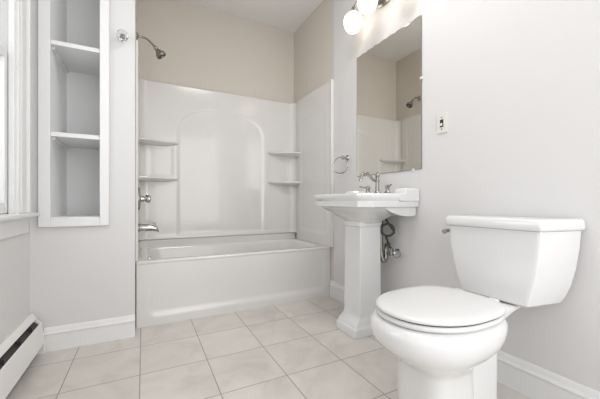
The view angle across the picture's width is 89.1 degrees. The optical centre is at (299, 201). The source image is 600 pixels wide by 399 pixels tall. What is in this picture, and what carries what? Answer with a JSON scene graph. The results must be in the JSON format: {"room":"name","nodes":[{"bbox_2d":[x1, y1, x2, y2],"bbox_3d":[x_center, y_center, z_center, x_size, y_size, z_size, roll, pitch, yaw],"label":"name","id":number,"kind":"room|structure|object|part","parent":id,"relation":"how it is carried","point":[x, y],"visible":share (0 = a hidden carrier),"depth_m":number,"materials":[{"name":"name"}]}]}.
{"room":"bathroom","nodes":[
{"label":"bathroom","id":0,"kind":"room"},
{"bbox_2d":[0,219,29,341],"bbox_3d":[-0.984,-0.545,0.506,0.120,2.850,3.000,0,0,-27],"label":"wall","id":1,"kind":"structure","parent":0,"point":[14,251],"depth_m":1.55,"materials":[{"name":"white paint"}]},
{"bbox_2d":[0,0,39,239],"bbox_3d":[-1.263,-0.748,1.116,0.182,1.845,1.300,0,0,-27],"label":"window","id":2,"kind":"structure","parent":1,"relation":"in","point":[15,15],"depth_m":1.56,"materials":[{"name":"white paint"}]},
{"bbox_3d":[-1.278,-0.361,1.106,0.004,0.728,0.917,0,0,-27],"label":"pane","id":3,"kind":"part","parent":2,"relation":"part of","materials":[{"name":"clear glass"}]},
{"bbox_3d":[-1.278,-0.351,1.106,0.030,0.823,1.007,0,0,-27],"label":"sash","id":4,"kind":"part","parent":2,"relation":"part of","materials":[{"name":"white paint"}]},
{"bbox_3d":[-1.263,0.070,1.116,0.182,0.020,1.300,0,0,-27],"label":"sill","id":5,"kind":"part","parent":2,"relation":"part of","materials":[{"name":"white paint"}]},
{"bbox_3d":[-1.488,-0.791,1.646,0.026,1.698,0.118,0,0,-27],"label":"casing","id":6,"kind":"part","parent":2,"relation":"part of","materials":[{"name":"white paint"}]},
{"bbox_2d":[0,314,44,398],"bbox_3d":[-0.956,0.760,0.666,0.076,0.240,2.458,0,0,-27],"label":"baseboard heater","id":7,"kind":"object","parent":1,"relation":"attached to","point":[18,349],"visible":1,"depth_m":1.47,"materials":[{"name":"metal"}]},
{"bbox_2d":[0,314,35,357],"bbox_3d":[-0.970,0.735,0.652,0.038,0.190,2.446,0,0,-27],"label":"hood","id":8,"kind":"object","parent":7,"relation":"attached to","point":[17,337],"depth_m":1.50,"materials":[{"name":"metal"}]},
{"bbox_2d":[30,0,134,351],"bbox_3d":[-1.346,-0.545,1.927,0.534,2.850,0.142,0,0,-27],"label":"wall","id":9,"kind":"structure","parent":0,"point":[78,274],"depth_m":1.92,"materials":[{"name":"white paint"}]},
{"bbox_2d":[38,0,108,226],"bbox_3d":[-1.464,-0.707,2.043,0.351,1.710,0.452,0,0,-27],"label":"shelves","id":10,"kind":"object","parent":9,"relation":"attached to","point":[73,35],"visible":0.99,"depth_m":1.97,"materials":[{"name":"paint"}]},
{"bbox_3d":[-1.462,-0.949,2.046,0.245,0.026,0.424,0,0,-27],"label":"shelf","id":11,"kind":"part","parent":10,"relation":"part of","materials":[{"name":"white paint"}]},
{"bbox_3d":[-1.462,-0.404,2.046,0.245,0.026,0.424,0,0,-27],"label":"shelf","id":12,"kind":"part","parent":10,"relation":"part of","materials":[{"name":"white paint"}]},
{"bbox_3d":[-1.562,-0.706,2.240,0.267,1.630,0.012,0,0,-27],"label":"panel","id":13,"kind":"part","parent":10,"relation":"part of","materials":[{"name":"paint"}]},
{"bbox_2d":[116,29,128,41],"bbox_3d":[-1.131,-1.058,1.944,0.070,0.067,0.068,0,0,-27],"label":"hook","id":14,"kind":"object","parent":9,"relation":"attached to","point":[121,34],"visible":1,"depth_m":1.92,"materials":[{"name":"silver metal"}]},
{"bbox_2d":[135,0,136,326],"bbox_3d":[-1.366,-0.545,2.440,0.100,2.850,0.790,0,0,-27],"label":"wall","id":15,"kind":"structure","parent":0,"point":[135,0],"depth_m":2.14,"materials":[{"name":"white paint"}]},
{"bbox_2d":[136,32,165,58],"bbox_3d":[-1.218,-1.276,2.500,0.219,0.179,0.082,0,0,-27],"label":"shower","id":16,"kind":"object","parent":15,"relation":"attached to","point":[160,54],"visible":0.98,"depth_m":2.50,"materials":[{"name":"silver metal"}]},
{"bbox_3d":[-1.248,-1.308,2.484,0.131,0.074,0.017,0,0,-27],"label":"arm","id":17,"kind":"part","parent":16,"relation":"part of","materials":[{"name":"silver metal"}]},
{"bbox_2d":[137,0,293,102],"bbox_3d":[-0.800,-0.545,3.232,1.830,2.850,0.100,0,0,-27],"label":"wall","id":18,"kind":"structure","parent":0,"point":[204,48],"depth_m":3.13,"materials":[{"name":"beige paint"}]},
{"bbox_2d":[179,0,322,32],"bbox_3d":[-0.181,-2.010,1.419,2.444,0.080,3.890,0,0,-27],"label":"ceiling","id":19,"kind":"structure","parent":0,"point":[287,15],"depth_m":3.12,"materials":[{"name":"paint"}]},
{"bbox_2d":[6,296,530,398],"bbox_3d":[-0.181,0.920,1.419,2.444,0.080,3.890,0,0,-27],"label":"floor","id":20,"kind":"structure","parent":0,"point":[294,350],"depth_m":1.64,"materials":[{"name":"tile"}]},
{"bbox_2d":[136,232,329,328],"bbox_3d":[-0.605,0.613,2.829,1.606,0.534,0.786,0,0,-27],"label":"bathtub","id":21,"kind":"object","parent":20,"relation":"on","point":[178,279],"visible":1,"depth_m":2.50,"materials":[{"name":"plastic"}]},
{"bbox_2d":[136,238,329,264],"bbox_3d":[-0.605,0.591,2.829,1.606,0.349,0.786,0,0,-27],"label":"basin","id":22,"kind":"object","parent":21,"relation":"in","point":[251,251],"depth_m":2.79,"materials":[{"name":"plastic"}]},
{"bbox_2d":[136,40,333,261],"bbox_3d":[-0.595,-0.356,2.811,1.608,1.543,0.834,0,0,-27],"label":"tub surround","id":23,"kind":"object","parent":21,"relation":"on","point":[209,162],"visible":1,"depth_m":3.08,"materials":[{"name":"plastic"}]},
{"bbox_3d":[-1.289,-0.356,2.418,0.015,1.543,0.660,0,0,-27],"label":"panel","id":24,"kind":"part","parent":23,"relation":"part of","materials":[{"name":"plastic"}]},
{"bbox_2d":[138,187,150,209],"bbox_3d":[-1.266,-0.025,2.475,0.102,0.184,0.184,0,0,-27],"label":"shower valve","id":25,"kind":"object","parent":23,"relation":"attached to","point":[147,198],"visible":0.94,"depth_m":2.45,"materials":[{"name":"silver metal"}]},
{"bbox_3d":[-1.298,-0.025,2.458,0.029,0.184,0.184,0,0,-27],"label":"plate","id":26,"kind":"part","parent":25,"relation":"part of","materials":[{"name":"silver metal"}]},
{"bbox_3d":[-1.254,-0.025,2.481,0.076,0.062,0.062,0,0,-27],"label":"handle","id":27,"kind":"part","parent":25,"relation":"part of","materials":[{"name":"silver metal"}]},
{"bbox_2d":[138,222,158,231],"bbox_3d":[-1.241,0.206,2.488,0.158,0.085,0.072,0,0,-27],"label":"tub spout","id":28,"kind":"object","parent":23,"relation":"attached to","point":[141,227],"visible":0.85,"depth_m":2.47,"materials":[{"name":"silver metal"}]},
{"bbox_2d":[139,176,177,181],"bbox_3d":[-1.291,-0.208,2.796,0.335,0.040,0.145,0,0,-27],"label":"corner shelf","id":29,"kind":"object","parent":23,"relation":"attached to","point":[141,178],"depth_m":2.79,"materials":[{"name":"plastic"}]},
{"bbox_2d":[139,137,177,145],"bbox_3d":[-1.291,-0.547,2.796,0.335,0.040,0.145,0,0,-27],"label":"corner shelf","id":30,"kind":"object","parent":23,"relation":"attached to","point":[143,141],"depth_m":2.79,"materials":[{"name":"plastic"}]},
{"bbox_3d":[-0.760,-0.391,3.128,1.574,1.474,0.119,0,0,-27],"label":"panel","id":31,"kind":"part","parent":23,"relation":"part of","materials":[{"name":"plastic"}]},
{"bbox_2d":[267,181,300,185],"bbox_3d":[-0.177,-0.206,3.357,0.335,0.040,0.165,0,0,-27],"label":"corner shelf","id":32,"kind":"object","parent":23,"relation":"attached to","point":[269,183],"depth_m":3.35,"materials":[{"name":"plastic"}]},
{"bbox_2d":[267,151,300,156],"bbox_3d":[-0.177,-0.530,3.357,0.335,0.040,0.165,0,0,-27],"label":"corner shelf","id":33,"kind":"object","parent":23,"relation":"attached to","point":[269,153],"depth_m":3.36,"materials":[{"name":"plastic"}]},
{"bbox_3d":[0.134,-0.356,3.119,0.029,1.543,0.715,0,0,-27],"label":"panel","id":34,"kind":"part","parent":23,"relation":"part of","materials":[{"name":"plastic"}]},
{"bbox_2d":[315,188,419,339],"bbox_3d":[0.418,0.398,2.101,0.450,0.965,0.616,0,0,-27],"label":"pedestal sink","id":35,"kind":"object","parent":20,"relation":"on","point":[362,212],"visible":0.98,"depth_m":2.01,"materials":[{"name":"white ceramic"}]},
{"bbox_2d":[315,193,419,222],"bbox_3d":[0.418,0.044,2.101,0.450,0.196,0.616,0,0,-27],"label":"basin","id":36,"kind":"object","parent":35,"relation":"in","point":[351,207],"depth_m":1.89,"materials":[{"name":"white ceramic"}]},
{"bbox_2d":[359,171,391,192],"bbox_3d":[0.526,-0.137,2.153,0.218,0.154,0.261,0,0,12],"label":"faucet","id":37,"kind":"object","parent":35,"relation":"on","point":[377,175],"visible":0.91,"depth_m":2.14,"materials":[{"name":"silver metal"}]},
{"bbox_3d":[0.490,-0.090,2.273,0.048,0.061,0.091,0,0,-37],"label":"handle","id":38,"kind":"part","parent":37,"relation":"part of","materials":[{"name":"silver metal"}]},
{"bbox_3d":[0.478,-0.177,2.127,0.165,0.071,0.028,0,0,-27],"label":"spout","id":39,"kind":"part","parent":37,"relation":"part of","materials":[{"name":"silver metal"}]},
{"bbox_3d":[0.603,-0.090,2.053,0.048,0.061,0.091,0,0,-18],"label":"handle","id":40,"kind":"part","parent":37,"relation":"part of","materials":[{"name":"silver metal"}]},
{"bbox_2d":[369,214,584,398],"bbox_3d":[0.652,0.477,1.238,0.818,0.822,0.498,0,0,-27],"label":"toilet","id":41,"kind":"object","parent":20,"relation":"on","point":[446,342],"visible":1,"depth_m":1.16,"materials":[{"name":"white ceramic"}]},
{"bbox_3d":[0.517,0.411,1.168,0.465,0.019,0.382,0,0,-27],"label":"seat","id":42,"kind":"part","parent":41,"relation":"part of","materials":[{"name":"plastic"}]},
{"bbox_3d":[0.520,0.386,1.170,0.474,0.023,0.384,0,0,-27],"label":"seat lid","id":43,"kind":"part","parent":41,"relation":"part of","materials":[{"name":"plastic"}]},
{"bbox_3d":[0.744,0.143,1.516,0.069,0.029,0.037,0,0,-27],"label":"flush lever","id":44,"kind":"part","parent":41,"relation":"part of","materials":[{"name":"silver metal"}]},
{"bbox_3d":[0.915,0.269,1.373,0.216,0.309,0.478,0,0,-27],"label":"tank","id":45,"kind":"part","parent":41,"relation":"part of","materials":[{"name":"white ceramic"}]},
{"bbox_3d":[0.910,0.089,1.371,0.238,0.047,0.498,0,0,-27],"label":"tank lid","id":46,"kind":"part","parent":41,"relation":"part of","materials":[{"name":"white ceramic"}]},
{"bbox_2d":[294,0,599,391],"bbox_3d":[0.849,-0.545,1.892,0.120,2.850,3.790,0,0,-27],"label":"wall","id":47,"kind":"structure","parent":0,"point":[517,82],"depth_m":1.52,"materials":[{"name":"white paint"}]},
{"bbox_2d":[333,155,348,173],"bbox_3d":[0.362,-0.322,2.625,0.147,0.164,0.071,0,0,44],"label":"towel ring","id":48,"kind":"object","parent":47,"relation":"attached to","point":[346,158],"visible":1,"depth_m":2.60,"materials":[{"name":"silver metal"}]},
{"bbox_2d":[344,0,389,33],"bbox_3d":[0.514,-1.437,2.142,0.246,0.243,0.644,0,0,-27],"label":"vanity light","id":49,"kind":"object","parent":47,"relation":"attached to","point":[353,19],"visible":1,"depth_m":2.30,"materials":[{"name":"white glass"}]},
{"bbox_3d":[0.412,-1.394,2.370,0.144,0.158,0.144,0,0,-27],"label":"glass globe","id":50,"kind":"part","parent":49,"relation":"part of"},
{"bbox_3d":[0.470,-1.394,2.117,0.144,0.158,0.144,0,0,-27],"label":"glass globe","id":51,"kind":"part","parent":49,"relation":"part of"},
{"bbox_2d":[380,221,390,262],"bbox_3d":[0.598,0.253,2.138,0.105,0.346,0.049,0,0,-34],"label":"drain pipe","id":52,"kind":"object","parent":47,"relation":"attached to","point":[383,251],"visible":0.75,"depth_m":2.11,"materials":[{"name":"silver metal"}]},
{"bbox_2d":[357,15,422,176],"bbox_3d":[0.616,-0.690,2.202,0.011,0.987,0.666,0,0,-27],"label":"mirror","id":53,"kind":"object","parent":47,"relation":"attached to","point":[389,74],"visible":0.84,"depth_m":2.15,"materials":[{"name":"silver mirror"}]},
{"bbox_2d":[389,248,400,257],"bbox_3d":[0.644,0.349,2.071,0.081,0.066,0.084,0,0,-27],"label":"supply valve","id":54,"kind":"object","parent":47,"relation":"attached to","point":[397,253],"visible":1,"depth_m":2.04,"materials":[{"name":"silver metal"}]},
{"bbox_2d":[380,219,394,247],"bbox_3d":[0.602,0.197,2.083,0.095,0.254,0.050,0,0,30],"label":"supply hose","id":55,"kind":"object","parent":54,"relation":"attached to","point":[391,226],"visible":0.94,"depth_m":2.08,"materials":[{"name":"grey metal"}]},
{"bbox_3d":[0.646,0.348,2.036,0.052,0.056,0.020,0,0,-27],"label":"handle","id":56,"kind":"part","parent":54,"relation":"part of","materials":[{"name":"silver metal"}]},
{"bbox_2d":[437,112,447,133],"bbox_3d":[0.827,-0.461,1.783,0.019,0.116,0.072,0,0,-27],"label":"light switch","id":57,"kind":"object","parent":47,"relation":"attached to","point":[442,119],"visible":1,"depth_m":1.78,"materials":[{"name":"plastic"}]},
{"bbox_2d":[329,280,599,398],"bbox_3d":[0.967,0.805,1.508,0.022,0.150,3.000,0,0,-27],"label":"baseboard","id":58,"kind":"structure","parent":47,"relation":"attached to","point":[532,381],"depth_m":1.36,"materials":[{"name":"white paint"}]}
]}

